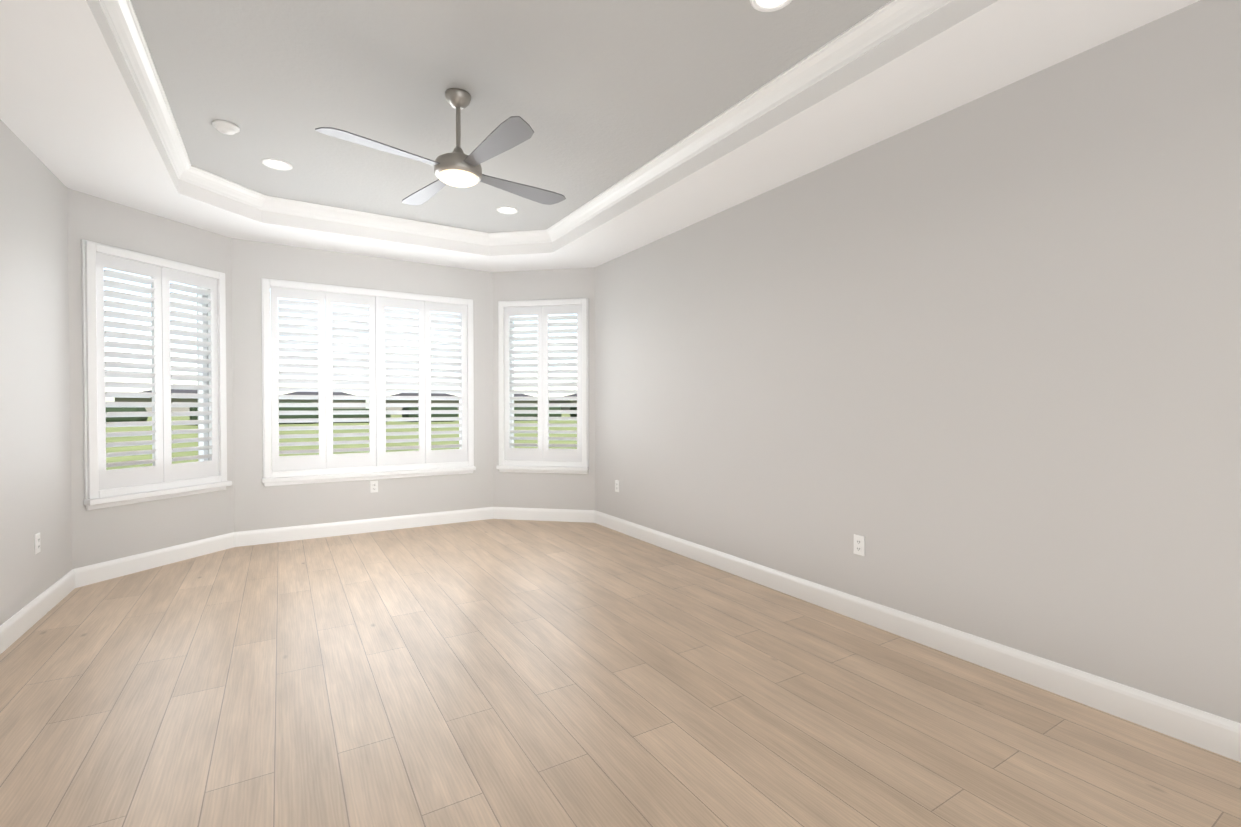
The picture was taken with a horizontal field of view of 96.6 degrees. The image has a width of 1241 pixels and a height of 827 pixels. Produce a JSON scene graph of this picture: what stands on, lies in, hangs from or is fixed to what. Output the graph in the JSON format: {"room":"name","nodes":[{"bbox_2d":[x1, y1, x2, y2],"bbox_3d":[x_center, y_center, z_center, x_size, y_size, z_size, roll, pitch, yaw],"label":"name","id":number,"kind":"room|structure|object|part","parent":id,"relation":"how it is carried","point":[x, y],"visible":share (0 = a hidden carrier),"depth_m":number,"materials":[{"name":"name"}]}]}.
{"room":"empty bedroom","nodes":[
{"label":"empty bedroom","id":0,"kind":"room"},
{"bbox_2d":[0,119,71,624],"bbox_3d":[-2.027,-0.328,0.741,0.220,3.140,7.506,0,1,-32],"label":"wall","id":1,"kind":"structure","parent":0,"point":[35,466],"depth_m":3.21,"materials":[{"name":"beige paint"}]},
{"bbox_2d":[35,532,40,553],"bbox_3d":[-3.432,0.765,3.256,0.009,0.116,0.072,0,1,-32],"label":"electrical outlet","id":2,"kind":"object","parent":1,"relation":"attached to","point":[37,543],"visible":1,"depth_m":3.25,"materials":[{"name":"white plastic"}]},
{"bbox_2d":[0,507,1240,761],"bbox_3d":[-0.390,1.157,2.228,4.108,0.132,7.790,0,1,-32],"label":"baseboard","id":3,"kind":"structure","parent":1,"relation":"attached to","point":[1202,729],"depth_m":3.24,"materials":[{"name":"white wood"}]},
{"bbox_2d":[67,188,233,568],"bbox_3d":[-3.712,-0.375,4.373,0.220,3.140,1.669,0,1,16],"label":"wall","id":4,"kind":"structure","parent":0,"point":[107,534],"depth_m":4.16,"materials":[{"name":"beige paint"}]},
{"bbox_2d":[81,239,231,509],"bbox_3d":[-3.654,-0.272,4.357,0.240,1.890,1.036,0,1,16],"label":"window shutter","id":5,"kind":"object","parent":4,"relation":"attached to","point":[163,477],"visible":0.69,"depth_m":4.28,"materials":[{"name":"white wood"}]},
{"bbox_3d":[-3.572,0.634,4.345,0.811,0.078,0.743,0,1,-32],"label":"sill","id":6,"kind":"part","parent":5,"relation":"part of","materials":[{"name":"white wood"}]},
{"bbox_2d":[196,238,513,531],"bbox_3d":[-2.489,-0.391,5.619,2.874,3.140,0.220,0,1,-32],"label":"wall","id":7,"kind":"structure","parent":0,"point":[258,505],"depth_m":5.33,"materials":[{"name":"beige paint"}]},
{"bbox_2d":[261,278,475,486],"bbox_3d":[-2.458,-0.287,5.569,1.946,1.890,0.240,0,1,-32],"label":"window shutter","id":8,"kind":"object","parent":7,"relation":"attached to","point":[327,465],"visible":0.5,"depth_m":5.46,"materials":[{"name":"white wood"}]},
{"bbox_3d":[-2.413,0.620,5.508,1.946,0.078,0.070,0,1,-32],"label":"sill","id":9,"kind":"part","parent":8,"relation":"part of","materials":[{"name":"white wood"}]},
{"bbox_2d":[370,481,377,492],"bbox_3d":[-2.459,0.730,5.517,0.072,0.116,0.009,0,1,-32],"label":"electrical outlet","id":10,"kind":"object","parent":7,"relation":"attached to","point":[373,486],"visible":1,"depth_m":5.51,"materials":[{"name":"white plastic"}]},
{"bbox_2d":[131,0,890,232],"bbox_3d":[-0.390,-1.807,2.190,4.708,0.180,8.390,0,1,-32],"label":"ceiling","id":11,"kind":"structure","parent":0,"point":[599,96],"depth_m":2.88,"materials":[{"name":"paint"}]},
{"bbox_2d":[212,120,239,134],"bbox_3d":[-2.373,-1.710,3.325,0.136,0.042,0.136,0,1,-32],"label":"smoke detector","id":12,"kind":"object","parent":11,"relation":"attached to","point":[225,127],"visible":1,"depth_m":3.29,"materials":[{"name":"white plastic"}]},
{"bbox_2d":[261,158,292,170],"bbox_3d":[-2.393,-1.735,3.852,0.184,0.009,0.184,0,1,-32],"label":"recessed light","id":13,"kind":"object","parent":11,"relation":"in","point":[276,164],"visible":1,"depth_m":3.85,"materials":[{"name":"white glass"}]},
{"bbox_2d":[315,88,565,205],"bbox_3d":[-0.881,-1.491,3.001,1.019,0.473,1.019,0,1,4],"label":"ceiling fan","id":14,"kind":"object","parent":11,"relation":"hanging from","point":[457,167],"visible":1,"depth_m":2.91,"materials":[{"name":"silver metal"}]},
{"bbox_2d":[496,206,517,213],"bbox_3d":[-0.973,-1.746,4.750,0.184,0.009,0.184,0,1,-32],"label":"recessed light","id":15,"kind":"object","parent":11,"relation":"in","point":[506,210],"visible":0.98,"depth_m":4.74,"materials":[{"name":"white"}]},
{"bbox_2d":[98,0,952,245],"bbox_3d":[-0.390,-1.667,2.191,2.848,0.100,6.530,0,1,-32],"label":"crown molding","id":16,"kind":"structure","parent":11,"relation":"attached to","point":[884,23],"depth_m":3.23,"materials":[{"name":"white wood"}]},
{"bbox_2d":[750,0,791,11],"bbox_3d":[0.625,-1.714,2.269,0.184,0.009,0.184,0,1,-32],"label":"recessed light","id":17,"kind":"object","parent":11,"relation":"in","point":[767,5],"visible":1,"depth_m":2.32,"materials":[{"name":"white"}]},
{"bbox_2d":[492,267,594,509],"bbox_3d":[-0.826,-0.398,6.149,1.669,3.140,0.220,0,1,11],"label":"wall","id":18,"kind":"structure","parent":0,"point":[547,490],"depth_m":6.04,"materials":[{"name":"beige paint"}]},
{"bbox_2d":[496,298,588,473],"bbox_3d":[-0.837,-0.294,6.091,1.036,1.890,0.240,0,1,11],"label":"window shutter","id":19,"kind":"object","parent":18,"relation":"attached to","point":[543,457],"visible":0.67,"depth_m":6.03,"materials":[{"name":"white wood"}]},
{"bbox_3d":[-0.852,0.613,6.019,0.811,0.078,0.743,0,1,-32],"label":"sill","id":20,"kind":"part","parent":19,"relation":"part of","materials":[{"name":"white wood"}]},
{"bbox_2d":[0,0,1199,271],"bbox_3d":[-0.390,-1.627,2.192,4.408,0.220,8.090,0,1,-32],"label":"ceiling","id":21,"kind":"structure","parent":0,"point":[74,112],"depth_m":2.90,"materials":[{"name":"white paint"}]},
{"bbox_2d":[0,519,1240,826],"bbox_3d":[-0.390,1.283,2.229,4.708,0.120,8.390,0,1,-32],"label":"floor","id":22,"kind":"structure","parent":0,"point":[512,673],"depth_m":2.28,"materials":[{"name":"brown wood"}]},
{"bbox_2d":[595,0,1240,722],"bbox_3d":[1.659,-0.357,3.009,0.220,3.140,7.506,0,1,-32],"label":"wall","id":23,"kind":"structure","parent":0,"point":[973,366],"depth_m":2.62,"materials":[{"name":"beige paint"}]},
{"bbox_2d":[615,480,618,491],"bbox_3d":[-0.036,0.730,5.558,0.009,0.116,0.072,0,1,-32],"label":"electrical outlet","id":24,"kind":"object","parent":23,"relation":"attached to","point":[616,485],"visible":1,"depth_m":5.55,"materials":[{"name":"white plastic"}]},
{"bbox_2d":[853,534,864,555],"bbox_3d":[1.395,0.770,3.233,0.009,0.116,0.072,0,1,-32],"label":"electrical outlet","id":25,"kind":"object","parent":23,"relation":"attached to","point":[859,544],"visible":1,"depth_m":3.23,"materials":[{"name":"white plastic"}]},
{"bbox_3d":[1.393,0.770,3.232,0.004,0.066,0.032,0,1,-32],"label":"plate","id":26,"kind":"part","parent":25,"relation":"part of","materials":[{"name":"white plastic"}]},
{"label":"outside","id":27,"kind":"structure","parent":0,"visible":0},
{"bbox_2d":[106,414,576,469],"bbox_3d":[-52.598,0.553,85.174,300.000,0.100,320.000,0,1,-32],"label":"ground","id":28,"kind":"structure","parent":27,"point":[141,447],"depth_m":27.55,"materials":[{"name":"green plant"}]},
{"bbox_2d":[115,389,197,416],"bbox_3d":[-72.981,-2.019,93.021,16.962,4.941,13.000,0,1,-32],"label":"house","id":29,"kind":"structure","parent":28,"relation":"on","point":[118,399],"depth_m":87.60,"materials":[{"name":"grey"}]},
{"bbox_2d":[279,392,365,408],"bbox_3d":[-55.413,-2.149,101.496,15.311,4.984,13.000,0,1,-32],"label":"house","id":30,"kind":"structure","parent":28,"relation":"on","point":[317,400],"depth_m":97.66,"materials":[{"name":"grey"}]},
{"bbox_2d":[105,402,576,423],"bbox_3d":[-26.363,-0.081,53.543,231.537,2.084,5.360,0,1,-32],"label":"trees","id":31,"kind":"object","parent":28,"relation":"on","point":[123,409],"depth_m":50.94,"materials":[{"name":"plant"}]},
{"bbox_2d":[386,393,458,414],"bbox_3d":[-39.756,-2.230,111.028,16.700,4.900,13.000,0,1,-32],"label":"house","id":32,"kind":"structure","parent":28,"relation":"on","point":[417,401],"depth_m":106.21,"materials":[{"name":"grey"}]},
{"bbox_2d":[514,394,537,403],"bbox_3d":[-25.058,-2.380,122.264,15.507,4.910,13.000,0,1,-32],"label":"house","id":33,"kind":"structure","parent":28,"relation":"on","point":[524,401],"depth_m":119.10,"materials":[{"name":"grey"}]},
{"bbox_2d":[549,394,576,409],"bbox_3d":[-6.892,-2.550,131.929,18.070,5.001,13.000,0,1,-32],"label":"house","id":34,"kind":"structure","parent":28,"relation":"on","point":[564,401],"depth_m":125.94,"materials":[{"name":"grey"}]}
]}

